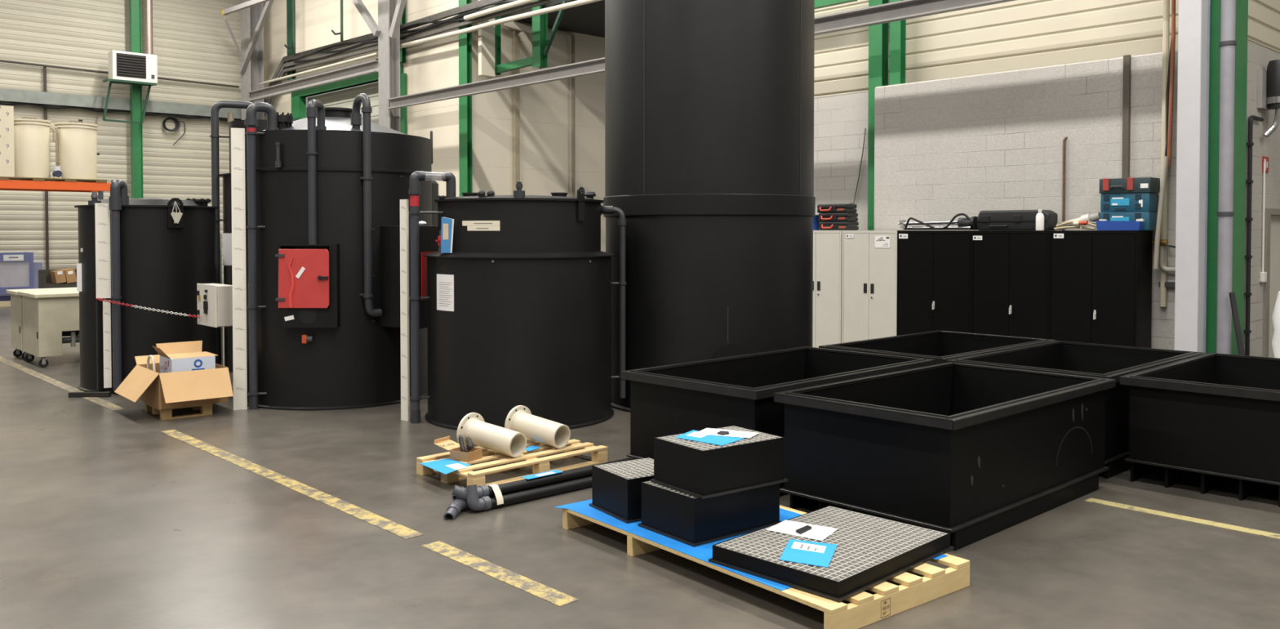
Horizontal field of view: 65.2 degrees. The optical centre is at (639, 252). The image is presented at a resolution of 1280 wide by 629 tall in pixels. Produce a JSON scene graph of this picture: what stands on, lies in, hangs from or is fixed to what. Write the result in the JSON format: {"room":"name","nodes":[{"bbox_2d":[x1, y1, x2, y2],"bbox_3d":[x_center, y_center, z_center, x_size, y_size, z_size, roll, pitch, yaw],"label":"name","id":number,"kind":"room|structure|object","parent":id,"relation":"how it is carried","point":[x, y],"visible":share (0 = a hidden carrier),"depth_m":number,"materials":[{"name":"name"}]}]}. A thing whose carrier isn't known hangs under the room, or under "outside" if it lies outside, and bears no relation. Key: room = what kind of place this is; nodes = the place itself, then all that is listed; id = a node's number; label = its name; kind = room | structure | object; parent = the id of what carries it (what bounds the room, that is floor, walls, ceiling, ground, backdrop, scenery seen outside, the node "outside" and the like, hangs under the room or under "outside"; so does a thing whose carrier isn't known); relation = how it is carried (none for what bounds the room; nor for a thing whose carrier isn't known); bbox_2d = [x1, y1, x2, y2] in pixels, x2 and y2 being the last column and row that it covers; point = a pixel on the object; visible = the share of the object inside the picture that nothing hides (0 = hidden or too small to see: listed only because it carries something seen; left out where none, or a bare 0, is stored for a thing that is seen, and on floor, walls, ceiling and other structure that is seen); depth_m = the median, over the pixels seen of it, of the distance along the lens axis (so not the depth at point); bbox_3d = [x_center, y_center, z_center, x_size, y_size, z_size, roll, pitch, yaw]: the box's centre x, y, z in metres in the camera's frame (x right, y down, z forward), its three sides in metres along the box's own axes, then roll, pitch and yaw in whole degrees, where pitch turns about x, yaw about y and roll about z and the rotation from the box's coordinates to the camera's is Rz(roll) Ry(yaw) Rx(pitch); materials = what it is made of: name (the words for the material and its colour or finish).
{"room":"factory workshop","nodes":[
{"label":"factory workshop","id":0,"kind":"room"},
{"bbox_2d":[0,0,241,284],"bbox_3d":[-20.560,-3.666,20.479,26.200,10.000,0.120,-1,2,-43],"label":"wall","id":1,"kind":"structure","parent":0,"point":[193,41],"depth_m":26.53,"materials":[{"name":"metal"}]},
{"bbox_2d":[43,66,48,269],"bbox_3d":[-15.110,-1.911,25.451,0.065,5.665,0.065,0,1,-21],"label":"conduit","id":2,"kind":"object","parent":1,"relation":"attached to","point":[44,68],"visible":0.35,"depth_m":25.45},
{"bbox_2d":[0,59,239,88],"bbox_3d":[-13.937,-4.747,26.421,6.648,0.140,0.060,-1,2,-43],"label":"pipe","id":3,"kind":"object","parent":1,"relation":"attached to","point":[1,60],"visible":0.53,"depth_m":26.05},
{"bbox_2d":[0,88,241,121],"bbox_3d":[-13.826,-3.879,26.449,6.855,0.404,0.160,-1,2,-43],"label":"cable tray","id":4,"kind":"object","parent":1,"relation":"attached to","point":[12,96],"visible":0.89,"depth_m":26.12,"materials":[{"name":"metal"}]},
{"bbox_2d":[262,0,475,196],"bbox_3d":[-7.347,-3.773,25.199,0.120,10.000,11.100,-1,2,-43],"label":"wall","id":5,"kind":"structure","parent":0,"point":[433,64],"depth_m":22.83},
{"bbox_2d":[286,0,295,79],"bbox_3d":[-9.524,-6.651,27.274,0.100,4.340,0.300,-1,2,-43],"label":"post","id":6,"kind":"object","parent":5,"relation":"attached to","point":[289,2],"visible":0.41,"depth_m":27.25,"materials":[{"name":"metal"}]},
{"bbox_2d":[307,82,378,124],"bbox_3d":[-7.250,-1.472,25.410,0.120,5.390,5.060,-1,2,-43],"label":"door","id":7,"kind":"structure","parent":5,"relation":"in","point":[345,98],"depth_m":25.33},
{"bbox_2d":[291,64,407,134],"bbox_3d":[-7.400,-1.584,25.275,0.200,5.620,6.030,-1,2,-43],"label":"trim","id":8,"kind":"structure","parent":5,"relation":"attached to","point":[298,98],"depth_m":25.32,"materials":[{"name":"green paint"}]},
{"bbox_2d":[474,22,605,252],"bbox_3d":[-1.183,-1.909,23.501,6.480,6.350,0.120,-1,2,-43],"label":"wall","id":9,"kind":"structure","parent":0,"point":[545,108],"depth_m":22.58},
{"bbox_2d":[512,29,519,195],"bbox_3d":[-2.708,-1.824,21.890,0.120,6.054,0.100,-1,2,-43],"label":"conduit","id":10,"kind":"object","parent":9,"relation":"attached to","point":[516,91],"visible":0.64,"depth_m":21.82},
{"bbox_2d":[501,0,604,37],"bbox_3d":[3.129,-5.114,19.300,5.850,0.250,12.000,-1,2,-43],"label":"ceiling","id":11,"kind":"structure","parent":0,"point":[588,19],"depth_m":21.50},
{"bbox_2d":[502,21,532,56],"bbox_3d":[-2.563,-4.584,21.648,0.951,0.800,0.080,-1,2,-43],"label":"wall bracket","id":12,"kind":"object","parent":11,"relation":"attached to","point":[522,28],"visible":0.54,"depth_m":21.65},
{"bbox_2d":[532,0,547,68],"bbox_3d":[-2.049,-5.131,20.465,0.200,2.668,0.260,-1,2,-43],"label":"post","id":13,"kind":"object","parent":11,"relation":"hanging from","point":[540,23],"visible":0.7,"depth_m":20.47,"materials":[{"name":"metal"}]},
{"bbox_2d":[495,56,532,73],"bbox_3d":[-2.582,-3.917,20.870,1.046,0.240,0.120,1,2,34],"label":"beam","id":14,"kind":"structure","parent":13,"relation":"attached to","point":[526,62],"depth_m":20.84,"materials":[{"name":"metal"}]},
{"bbox_2d":[494,4,501,75],"bbox_3d":[-3.063,-5.130,21.193,0.170,2.703,0.150,-1,2,-43],"label":"post","id":15,"kind":"object","parent":14,"relation":"attached to","point":[497,28],"visible":0.52,"depth_m":21.22,"materials":[{"name":"metal"}]},
{"bbox_2d":[478,0,494,76],"bbox_3d":[-3.219,-4.994,20.967,0.340,2.566,0.120,-1,2,-43],"label":"panel","id":16,"kind":"object","parent":15,"relation":"attached to","point":[486,35],"visible":0.56,"depth_m":20.91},
{"bbox_2d":[514,20,574,196],"bbox_3d":[-2.133,-1.942,22.359,1.740,6.268,0.080,-1,2,-43],"label":"conduit","id":17,"kind":"object","parent":11,"relation":"attached to","point":[559,31],"visible":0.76,"depth_m":22.86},
{"bbox_2d":[0,306,1279,628],"bbox_3d":[-3.773,1.709,8.435,34.000,0.200,41.400,-1,2,-43],"label":"floor","id":18,"kind":"structure","parent":0,"point":[109,519],"depth_m":5.64,"materials":[{"name":"concrete"}]},
{"bbox_2d":[0,251,42,306],"bbox_3d":[-15.056,0.603,24.035,1.476,1.304,0.780,-1,2,-43],"label":"crate","id":19,"kind":"object","parent":18,"relation":"on","point":[18,270],"visible":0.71,"depth_m":23.84,"materials":[{"name":"paint"}]},
{"bbox_2d":[5,287,79,359],"bbox_3d":[-8.279,0.997,14.382,1.300,0.955,0.680,-1,2,-43],"label":"trolley","id":20,"kind":"object","parent":18,"relation":"on","point":[16,320],"visible":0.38,"depth_m":14.02,"materials":[{"name":"grey metal"}]},
{"bbox_2d":[17,288,79,367],"bbox_3d":[-7.704,1.005,13.770,1.300,0.965,0.960,-1,2,-43],"label":"trolley","id":21,"kind":"object","parent":18,"relation":"on","point":[46,313],"visible":0.56,"depth_m":13.21,"materials":[{"name":"grey metal"}]},
{"bbox_2d":[38,268,76,288],"bbox_3d":[-12.997,0.834,22.530,0.845,0.910,0.600,-1,2,-43],"label":"crate","id":22,"kind":"object","parent":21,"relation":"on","point":[45,281],"visible":0.23,"depth_m":22.36,"materials":[{"name":"metal"}]},
{"bbox_2d":[0,179,115,199],"bbox_3d":[-13.661,-0.122,20.820,4.810,2.900,1.090,-1,2,-43],"label":"rack","id":23,"kind":"object","parent":18,"relation":"on","point":[5,184],"visible":0.39,"depth_m":21.39,"materials":[{"name":"metal"}]},
{"bbox_2d":[0,176,106,182],"bbox_3d":[-13.101,-1.552,21.294,2.920,0.065,1.060,-1,2,-43],"label":"wooden pallet","id":24,"kind":"object","parent":23,"relation":"on","point":[1,177],"visible":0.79,"depth_m":21.36,"materials":[{"name":"wood"}]},
{"bbox_2d":[0,105,14,176],"bbox_3d":[-13.245,-2.301,20.530,0.674,1.466,0.032,-1,2,-43],"label":"board","id":25,"kind":"object","parent":24,"relation":"on","point":[6,112],"visible":1,"depth_m":20.66,"materials":[{"name":"beige plastic"}]},
{"bbox_2d":[13,116,54,177],"bbox_3d":[-12.960,-2.223,21.317,0.814,1.274,0.764,-1,2,-43],"label":"tank","id":26,"kind":"object","parent":24,"relation":"on","point":[32,157],"visible":0.8,"depth_m":21.01,"materials":[{"name":"plastic"}]},
{"bbox_2d":[53,119,99,179],"bbox_3d":[-12.352,-2.255,21.936,0.892,1.309,0.842,-1,2,-43],"label":"tank","id":27,"kind":"object","parent":24,"relation":"on","point":[76,142],"visible":0.94,"depth_m":21.59,"materials":[{"name":"plastic"}]},
{"bbox_2d":[0,355,124,410],"bbox_3d":[-7.501,1.516,12.441,0.120,0.002,6.650,-1,2,-43],"label":"floor marking","id":28,"kind":"object","parent":18,"relation":"on","point":[97,400],"depth_m":11.72,"materials":[{"name":"yellow paint"}]},
{"bbox_2d":[128,0,143,198],"bbox_3d":[-13.382,-3.804,26.566,0.240,10.000,0.200,-1,2,-43],"label":"post","id":29,"kind":"object","parent":18,"relation":"on","point":[135,6],"visible":0.44,"depth_m":26.56,"materials":[{"name":"metal"}]},
{"bbox_2d":[102,0,157,124],"bbox_3d":[-13.294,-6.093,26.044,1.243,5.399,0.445,-1,2,-43],"label":"heater","id":30,"kind":"object","parent":29,"relation":"attached to","point":[124,67],"visible":1,"depth_m":26.05,"materials":[{"name":"white metal"}]},
{"bbox_2d":[116,53,146,78],"bbox_3d":[-13.174,-4.843,25.914,0.710,0.591,0.049,-1,2,-43],"label":"grille","id":31,"kind":"object","parent":30,"relation":"attached to","point":[129,65],"depth_m":25.91,"materials":[{"name":"black metal"}]},
{"bbox_2d":[74,179,218,393],"bbox_3d":[-5.742,0.358,11.697,1.521,2.353,1.526,-1,2,-43],"label":"storage tank","id":32,"kind":"object","parent":18,"relation":"on","point":[148,252],"visible":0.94,"depth_m":11.08,"materials":[{"name":"black plastic"}]},
{"bbox_2d":[144,401,212,420],"bbox_3d":[-4.545,1.521,9.843,0.460,0.112,0.600,-1,2,-40],"label":"wooden pallet","id":33,"kind":"object","parent":18,"relation":"on","point":[206,409],"visible":0.52,"depth_m":9.68,"materials":[{"name":"brown wood"}]},
{"bbox_2d":[114,354,233,408],"bbox_3d":[-4.587,1.259,9.849,0.892,0.410,1.092,-1,2,-40],"label":"cardboard box","id":34,"kind":"object","parent":33,"relation":"on","point":[164,390],"visible":0.85,"depth_m":9.58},
{"bbox_2d":[151,340,217,373],"bbox_3d":[-4.497,1.180,9.870,0.503,0.555,0.476,-1,2,-40],"label":"carton","id":35,"kind":"object","parent":34,"relation":"in","point":[184,355],"visible":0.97,"depth_m":9.80,"materials":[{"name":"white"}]},
{"bbox_2d":[209,100,266,372],"bbox_3d":[-4.821,-0.191,13.110,1.419,3.531,1.346,-1,2,-43],"label":"pipe","id":36,"kind":"object","parent":18,"relation":"on","point":[262,123],"visible":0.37,"depth_m":12.75,"materials":[{"name":"grey plastic"}]},
{"bbox_2d":[238,0,273,119],"bbox_3d":[-10.355,-3.825,27.499,0.510,10.000,2.327,-1,2,-43],"label":"steel column","id":37,"kind":"structure","parent":18,"relation":"on","point":[253,19],"depth_m":28.05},
{"bbox_2d":[222,0,270,57],"bbox_3d":[-8.593,-5.917,24.617,0.685,1.146,7.833,-1,2,-43],"label":"beam","id":38,"kind":"structure","parent":37,"relation":"attached to","point":[250,3],"depth_m":26.41,"materials":[{"name":"metal"}]},
{"bbox_2d":[247,60,377,101],"bbox_3d":[-8.388,-4.267,25.156,0.120,0.250,7.200,-1,2,-43],"label":"steel beam","id":39,"kind":"structure","parent":37,"relation":"attached to","point":[370,67],"depth_m":24.75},
{"bbox_2d":[258,52,377,84],"bbox_3d":[-8.707,-4.715,26.098,0.070,0.077,7.520,-1,2,-43],"label":"pipe","id":40,"kind":"object","parent":37,"relation":"attached to","point":[375,53],"visible":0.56,"depth_m":25.40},
{"bbox_2d":[160,429,423,538],"bbox_3d":[-2.782,1.630,7.422,0.120,0.002,4.270,-1,2,-43],"label":"floor marking","id":41,"kind":"object","parent":18,"relation":"on","point":[402,531],"depth_m":6.95,"materials":[{"name":"yellow paint"}]},
{"bbox_2d":[196,93,437,410],"bbox_3d":[-3.254,-0.037,10.760,2.352,3.186,2.599,-1,2,-43],"label":"storage tank","id":42,"kind":"object","parent":18,"relation":"on","point":[312,304],"visible":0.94,"depth_m":10.03,"materials":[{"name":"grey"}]},
{"bbox_2d":[352,0,406,131],"bbox_3d":[-5.742,-3.712,22.506,0.390,10.000,2.227,-1,2,-43],"label":"steel column","id":43,"kind":"structure","parent":18,"relation":"on","point":[390,12],"depth_m":22.42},
{"bbox_2d":[400,0,600,48],"bbox_3d":[-2.957,-4.574,19.983,0.100,0.167,7.884,-1,2,-43],"label":"pipe","id":44,"kind":"object","parent":43,"relation":"attached to","point":[578,2],"visible":0.95,"depth_m":19.71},
{"bbox_2d":[386,0,1015,109],"bbox_3d":[-0.018,-3.160,16.275,0.120,0.220,16.240,-1,2,-43],"label":"steel beam","id":45,"kind":"structure","parent":43,"relation":"attached to","point":[902,10],"depth_m":13.72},
{"bbox_2d":[458,0,472,196],"bbox_3d":[-3.686,-3.680,21.107,0.130,10.000,0.300,-1,2,-43],"label":"post","id":46,"kind":"object","parent":18,"relation":"on","point":[465,148],"visible":0.44,"depth_m":21.09,"materials":[{"name":"metal"}]},
{"bbox_2d":[263,0,551,116],"bbox_3d":[-6.362,-4.421,23.727,0.129,1.674,13.768,-1,2,-43],"label":"cable tray","id":47,"kind":"object","parent":46,"relation":"attached to","point":[368,40],"visible":0.74,"depth_m":22.42,"materials":[{"name":"grey metal"}]},
{"bbox_2d":[463,0,537,20],"bbox_3d":[-2.504,-4.811,19.437,0.100,0.108,3.175,-1,2,-43],"label":"pipe","id":48,"kind":"object","parent":47,"relation":"attached to","point":[518,2],"visible":1,"depth_m":19.73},
{"bbox_2d":[421,540,578,605],"bbox_3d":[-0.772,1.679,5.284,0.120,0.002,1.260,-1,2,-43],"label":"floor marking","id":49,"kind":"object","parent":18,"relation":"on","point":[550,594],"depth_m":5.22,"materials":[{"name":"yellow paint"}]},
{"bbox_2d":[416,437,608,486],"bbox_3d":[-0.950,1.568,7.567,1.260,0.122,0.720,-1,2,-45],"label":"wooden pallet","id":50,"kind":"object","parent":18,"relation":"on","point":[489,458],"visible":0.69,"depth_m":7.38,"materials":[{"name":"brown wood"}]},
{"bbox_2d":[419,457,470,474],"bbox_3d":[-1.369,1.515,7.110,0.284,0.004,0.402,-1,2,-43],"label":"folder","id":51,"kind":"object","parent":50,"relation":"on","point":[446,465],"visible":1,"depth_m":7.12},
{"bbox_2d":[433,435,481,462],"bbox_3d":[-1.341,1.444,7.365,0.319,0.134,0.175,1,1,27],"label":"carton","id":52,"kind":"object","parent":50,"relation":"on","point":[455,454],"visible":1,"depth_m":7.33,"materials":[{"name":"brown cardboard"}]},
{"bbox_2d":[449,445,481,462],"bbox_3d":[-1.276,1.477,7.338,0.170,0.070,0.155,1,2,30],"label":"tray","id":53,"kind":"object","parent":52,"relation":"on","point":[455,454],"depth_m":7.29,"materials":[{"name":"cardboard"}]},
{"bbox_2d":[456,412,526,457],"bbox_3d":[-1.099,1.366,7.518,0.526,0.280,0.280,1,2,36],"label":"pipe","id":54,"kind":"object","parent":50,"relation":"on","point":[495,437],"visible":0.88,"depth_m":7.46,"materials":[{"name":"beige plastic"}]},
{"bbox_2d":[504,404,570,448],"bbox_3d":[-0.807,1.359,7.810,0.289,0.280,0.527,-1,2,-43],"label":"pipe","id":55,"kind":"object","parent":50,"relation":"on","point":[520,419],"visible":0.8,"depth_m":7.77,"materials":[{"name":"beige plastic"}]},
{"bbox_2d":[400,170,626,430],"bbox_3d":[-1.206,0.404,9.710,1.938,2.352,1.832,-1,2,-43],"label":"storage tank","id":56,"kind":"object","parent":18,"relation":"on","point":[519,309],"visible":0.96,"depth_m":9.04,"materials":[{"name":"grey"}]},
{"bbox_2d":[440,217,453,253],"bbox_3d":[-1.748,-0.162,9.078,0.120,0.326,0.012,0,1,6],"label":"booklet","id":57,"kind":"object","parent":56,"relation":"on","point":[447,224],"visible":1,"depth_m":9.07,"materials":[{"name":"blue paper"}]},
{"bbox_2d":[443,457,635,519],"bbox_3d":[-0.673,1.565,6.843,1.659,0.199,0.282,-1,2,-43],"label":"bundle","id":58,"kind":"object","parent":18,"relation":"on","point":[482,497],"visible":0.91,"depth_m":6.59,"materials":[{"name":"grey plastic"}]},
{"bbox_2d":[603,0,815,412],"bbox_3d":[0.730,-1.241,10.613,2.290,5.600,2.290,-1,2,-43],"label":"storage tank","id":59,"kind":"object","parent":18,"relation":"on","point":[709,104],"visible":0.77,"depth_m":9.64,"materials":[{"name":"black plastic"}]},
{"bbox_2d":[562,504,969,628],"bbox_3d":[0.601,1.609,5.549,1.060,0.130,2.101,-1,2,-39],"label":"wooden pallet","id":60,"kind":"object","parent":18,"relation":"on","point":[865,608],"visible":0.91,"depth_m":4.79,"materials":[{"name":"brown wood"}]},
{"bbox_2d":[554,498,947,590],"bbox_3d":[0.530,1.542,5.574,1.048,0.002,2.028,-1,2,-40],"label":"plastic sheet","id":61,"kind":"object","parent":60,"relation":"on","point":[703,552],"visible":0.2,"depth_m":5.43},
{"bbox_2d":[589,457,653,523],"bbox_3d":[-0.006,1.408,5.980,0.438,0.246,0.438,-1,2,-32],"label":"box","id":62,"kind":"object","parent":61,"relation":"on","point":[616,486],"visible":0.65,"depth_m":5.85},
{"bbox_2d":[637,480,782,546],"bbox_3d":[0.400,1.414,5.654,0.673,0.248,0.478,-1,2,-38],"label":"box","id":63,"kind":"object","parent":61,"relation":"on","point":[693,521],"visible":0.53,"depth_m":5.45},
{"bbox_2d":[650,425,787,498],"bbox_3d":[0.447,1.165,5.639,0.628,0.249,0.458,-1,2,-36],"label":"box","id":64,"kind":"object","parent":63,"relation":"on","point":[700,469],"visible":0.8,"depth_m":5.47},
{"bbox_2d":[675,429,744,445],"bbox_3d":[0.378,1.039,5.628,0.372,0.004,0.228,1,2,40],"label":"folder","id":65,"kind":"object","parent":64,"relation":"on","point":[691,435],"visible":1,"depth_m":5.60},
{"bbox_2d":[708,505,954,601],"bbox_3d":[0.994,1.509,5.130,0.778,0.082,1.058,1,2,45],"label":"panel","id":66,"kind":"object","parent":61,"relation":"on","point":[871,550],"visible":0.91,"depth_m":4.97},
{"bbox_2d":[765,520,838,540],"bbox_3d":[0.865,1.458,5.292,0.324,0.013,0.236,1,2,35],"label":"paper sheet","id":67,"kind":"object","parent":66,"relation":"on","point":[788,526],"depth_m":5.28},
{"bbox_2d":[779,538,837,567],"bbox_3d":[0.825,1.472,4.909,0.243,0.004,0.369,0,1,18],"label":"folder","id":68,"kind":"object","parent":66,"relation":"on","point":[806,552],"visible":1,"depth_m":4.91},
{"bbox_2d":[621,346,934,496],"bbox_3d":[1.118,1.244,7.737,2.270,0.762,1.280,-1,2,-44],"label":"tank","id":69,"kind":"object","parent":18,"relation":"on","point":[738,390],"visible":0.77,"depth_m":7.29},
{"bbox_2d":[812,230,842,347],"bbox_3d":[2.617,0.581,14.185,0.438,1.795,0.857,-1,2,-43],"label":"tall cabinet","id":70,"kind":"object","parent":18,"relation":"on","point":[827,244],"visible":0.49,"depth_m":13.89,"materials":[{"name":"white metal"}]},
{"bbox_2d":[818,221,858,230],"bbox_3d":[2.759,-0.373,13.952,0.301,0.121,0.500,-1,2,-43],"label":"tool case","id":71,"kind":"object","parent":70,"relation":"on","point":[824,225],"visible":1,"depth_m":13.83,"materials":[{"name":"black plastic"}]},
{"bbox_2d":[841,230,897,342],"bbox_3d":[3.218,0.595,13.546,0.438,1.795,0.861,-1,2,-43],"label":"tall cabinet","id":72,"kind":"object","parent":18,"relation":"on","point":[869,257],"visible":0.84,"depth_m":13.40,"materials":[{"name":"white metal"}]},
{"bbox_2d":[867,0,888,230],"bbox_3d":[3.375,-3.522,14.145,0.160,10.000,0.220,-1,2,-43],"label":"post","id":73,"kind":"object","parent":18,"relation":"on","point":[877,33],"visible":0.33,"depth_m":14.16,"materials":[{"name":"metal"}]},
{"bbox_2d":[896,230,971,335],"bbox_3d":[3.867,0.611,12.842,0.456,1.795,1.047,-1,2,-43],"label":"tall cabinet","id":74,"kind":"object","parent":18,"relation":"on","point":[934,267],"visible":0.71,"depth_m":12.69,"materials":[{"name":"metal"}]},
{"bbox_2d":[897,213,977,230],"bbox_3d":[3.796,-0.397,12.813,0.199,0.211,1.080,-1,2,-43],"label":"bundle","id":75,"kind":"object","parent":74,"relation":"on","point":[963,223],"visible":1,"depth_m":12.68,"materials":[{"name":"silver metal"}]},
{"bbox_2d":[818,330,1056,364],"bbox_3d":[2.783,1.209,9.268,2.056,0.762,1.250,-1,2,-43],"label":"tank","id":76,"kind":"object","parent":18,"relation":"on","point":[941,346],"visible":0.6,"depth_m":9.86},
{"bbox_2d":[773,361,1115,550],"bbox_3d":[2.092,1.267,6.711,2.206,0.762,1.270,-1,2,-43],"label":"tank","id":77,"kind":"object","parent":18,"relation":"on","point":[973,452],"visible":0.97,"depth_m":6.16,"materials":[{"name":"plastic"}]},
{"bbox_2d":[970,230,1048,338],"bbox_3d":[4.559,0.628,12.106,0.456,1.795,0.968,-1,2,-43],"label":"tall cabinet","id":78,"kind":"object","parent":18,"relation":"on","point":[1010,268],"visible":0.68,"depth_m":11.95,"materials":[{"name":"metal"}]},
{"bbox_2d":[975,209,1057,230],"bbox_3d":[4.553,-0.394,12.137,0.292,0.245,0.934,-1,2,-43],"label":"case","id":79,"kind":"object","parent":78,"relation":"on","point":[998,220],"visible":0.96,"depth_m":12.04,"materials":[{"name":"black plastic"}]},
{"bbox_2d":[946,340,1204,478],"bbox_3d":[3.641,1.231,8.289,2.050,0.762,1.270,-1,2,-44],"label":"tank","id":80,"kind":"object","parent":18,"relation":"on","point":[1070,357],"visible":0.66,"depth_m":8.61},
{"bbox_2d":[1048,230,1152,347],"bbox_3d":[5.227,0.644,11.396,0.456,1.795,0.977,-1,2,-43],"label":"tall cabinet","id":81,"kind":"object","parent":18,"relation":"on","point":[1100,281],"visible":0.73,"depth_m":11.18,"materials":[{"name":"metal"}]},
{"bbox_2d":[1096,218,1144,230],"bbox_3d":[5.320,-0.310,11.079,0.095,0.125,0.490,-1,2,-43],"label":"tray","id":82,"kind":"object","parent":81,"relation":"on","point":[1102,224],"visible":0.98,"depth_m":11.04,"materials":[{"name":"blue plastic"}]},
{"bbox_2d":[1100,211,1157,230],"bbox_3d":[5.479,-0.353,11.201,0.286,0.206,0.525,-1,2,-43],"label":"tool case","id":83,"kind":"object","parent":81,"relation":"on","point":[1149,223],"visible":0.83,"depth_m":11.04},
{"bbox_2d":[1100,192,1158,212],"bbox_3d":[5.479,-0.560,11.196,0.286,0.206,0.525,-1,2,-43],"label":"tool case","id":84,"kind":"object","parent":83,"relation":"on","point":[1127,202],"visible":0.94,"depth_m":11.07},
{"bbox_2d":[1099,177,1159,193],"bbox_3d":[5.464,-0.749,11.178,0.327,0.169,0.549,-1,2,-43],"label":"tool case","id":85,"kind":"object","parent":84,"relation":"on","point":[1129,184],"visible":0.96,"depth_m":11.05,"materials":[{"name":"teal plastic"}]},
{"bbox_2d":[1085,497,1279,538],"bbox_3d":[4.633,1.687,4.937,0.100,0.002,4.790,-1,2,-43],"label":"floor marking","id":86,"kind":"object","parent":18,"relation":"on","point":[1264,533],"depth_m":6.23,"materials":[{"name":"yellow paint"}]},
{"bbox_2d":[1174,0,1210,353],"bbox_3d":[5.734,-3.435,10.338,0.220,10.000,0.250,-1,2,-43],"label":"steel column","id":87,"kind":"structure","parent":18,"relation":"on","point":[1194,15],"depth_m":10.32,"materials":[{"name":"metal"}]},
{"bbox_2d":[1120,352,1279,506],"bbox_3d":[4.660,1.254,7.296,2.000,0.762,1.500,-1,2,-44],"label":"tank","id":88,"kind":"object","parent":18,"relation":"on","point":[1215,415],"visible":1,"depth_m":6.87,"materials":[{"name":"plastic"}]},
{"bbox_2d":[1216,0,1236,354],"bbox_3d":[6.008,-3.432,10.192,0.156,10.000,0.156,-1,2,-43],"label":"drain pipe","id":89,"kind":"object","parent":18,"relation":"on","point":[1225,212],"visible":0.84,"depth_m":10.21,"materials":[{"name":"grey plastic"}]},
{"bbox_2d":[1228,292,1244,355],"bbox_3d":[6.009,0.846,10.033,0.045,0.886,0.282,0,1,-1],"label":"bar","id":90,"kind":"object","parent":89,"relation":"attached to","point":[1232,295],"visible":0.64,"depth_m":10.05,"materials":[{"name":"black metal"}]},
{"bbox_2d":[1205,0,1248,354],"bbox_3d":[6.156,-3.438,10.465,0.409,10.000,0.276,-1,2,-43],"label":"post","id":91,"kind":"object","parent":18,"relation":"on","point":[1242,6],"visible":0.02,"depth_m":10.42,"materials":[{"name":"metal"}]},
{"bbox_2d":[1271,290,1279,357],"bbox_3d":[6.475,0.942,9.634,0.670,1.280,0.670,-1,2,-43],"label":"wrapped bundle","id":92,"kind":"object","parent":18,"relation":"on","point":[1276,314],"visible":0.53,"depth_m":9.68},
{"bbox_2d":[813,90,868,230],"bbox_3d":[3.389,-0.442,14.639,0.200,3.820,9.700,-1,2,-43],"label":"wall","id":93,"kind":"structure","parent":0,"point":[841,120],"depth_m":14.88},
{"bbox_2d":[888,0,906,84],"bbox_3d":[3.573,-5.410,13.805,0.140,6.210,0.170,-1,2,-43],"label":"post","id":94,"kind":"object","parent":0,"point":[897,28],"visible":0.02,"depth_m":13.84,"materials":[{"name":"metal"}]},
{"bbox_2d":[813,0,1178,97],"bbox_3d":[3.359,-5.440,14.498,0.120,6.180,9.700,-1,2,-43],"label":"cladding","id":95,"kind":"object","parent":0,"point":[1017,34],"visible":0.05,"depth_m":13.04,"materials":[{"name":"metal"}]},
{"bbox_2d":[874,49,1177,350],"bbox_3d":[4.877,-0.375,12.458,0.380,3.785,4.360,-1,2,-43],"label":"wall","id":96,"kind":"structure","parent":0,"point":[944,148],"depth_m":12.34,"materials":[{"name":"brick"}]},
{"bbox_2d":[1121,54,1131,177],"bbox_3d":[5.547,-1.252,11.410,0.048,1.995,0.070,-1,2,-43],"label":"wall rail","id":97,"kind":"object","parent":96,"relation":"attached to","point":[1126,58],"visible":0.58,"depth_m":11.38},
{"bbox_2d":[1159,0,1169,306],"bbox_3d":[5.821,-3.426,11.041,0.067,8.050,0.070,-1,2,-43],"label":"pipe","id":98,"kind":"object","parent":96,"relation":"attached to","point":[1166,24],"visible":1,"depth_m":11.07,"materials":[{"name":"beige plastic"}]},
{"bbox_2d":[1167,0,1175,166],"bbox_3d":[5.815,-4.198,10.892,0.044,6.501,0.074,-1,2,-43],"label":"pipe","id":99,"kind":"object","parent":96,"relation":"attached to","point":[1173,2],"visible":1,"depth_m":10.93,"materials":[{"name":"orange metal"}]},
{"bbox_2d":[1153,155,1168,268],"bbox_3d":[5.708,-0.438,10.959,0.050,1.234,0.148,-1,2,-43],"label":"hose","id":100,"kind":"object","parent":99,"relation":"hanging from","point":[1165,164],"visible":1,"depth_m":10.95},
{"bbox_2d":[1243,40,1279,356],"bbox_3d":[9.171,-0.413,13.364,7.920,3.820,0.200,-1,2,-43],"label":"wall","id":101,"kind":"structure","parent":0,"point":[1259,56],"depth_m":10.99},
{"bbox_2d":[1243,115,1263,355],"bbox_3d":[6.624,-0.007,10.798,0.428,2.925,0.058,-1,2,-43],"label":"conduit","id":102,"kind":"object","parent":101,"relation":"attached to","point":[1251,117],"visible":0.91,"depth_m":10.65,"materials":[{"name":"black plastic"}]},
{"bbox_2d":[1257,59,1279,137],"bbox_3d":[6.938,-1.675,10.905,0.320,0.837,0.278,-1,2,-43],"label":"cylinder","id":103,"kind":"object","parent":101,"relation":"attached to","point":[1268,80],"visible":1,"depth_m":10.88,"materials":[{"name":"silver metal"}]},
{"bbox_2d":[1262,208,1279,356],"bbox_3d":[7.354,0.515,11.615,1.189,2.043,0.170,-1,2,-43],"label":"trim","id":104,"kind":"structure","parent":101,"relation":"attached to","point":[1268,211],"depth_m":11.17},
{"bbox_2d":[1268,214,1279,357],"bbox_3d":[7.352,0.549,11.655,0.960,1.974,0.050,-1,2,-43],"label":"door","id":105,"kind":"structure","parent":101,"relation":"in","point":[1274,287],"depth_m":11.63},
{"bbox_2d":[1247,0,1279,53],"bbox_3d":[9.199,-5.416,13.222,7.920,6.170,0.120,-1,2,-43],"label":"cladding","id":106,"kind":"object","parent":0,"point":[1264,15],"visible":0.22,"depth_m":11.06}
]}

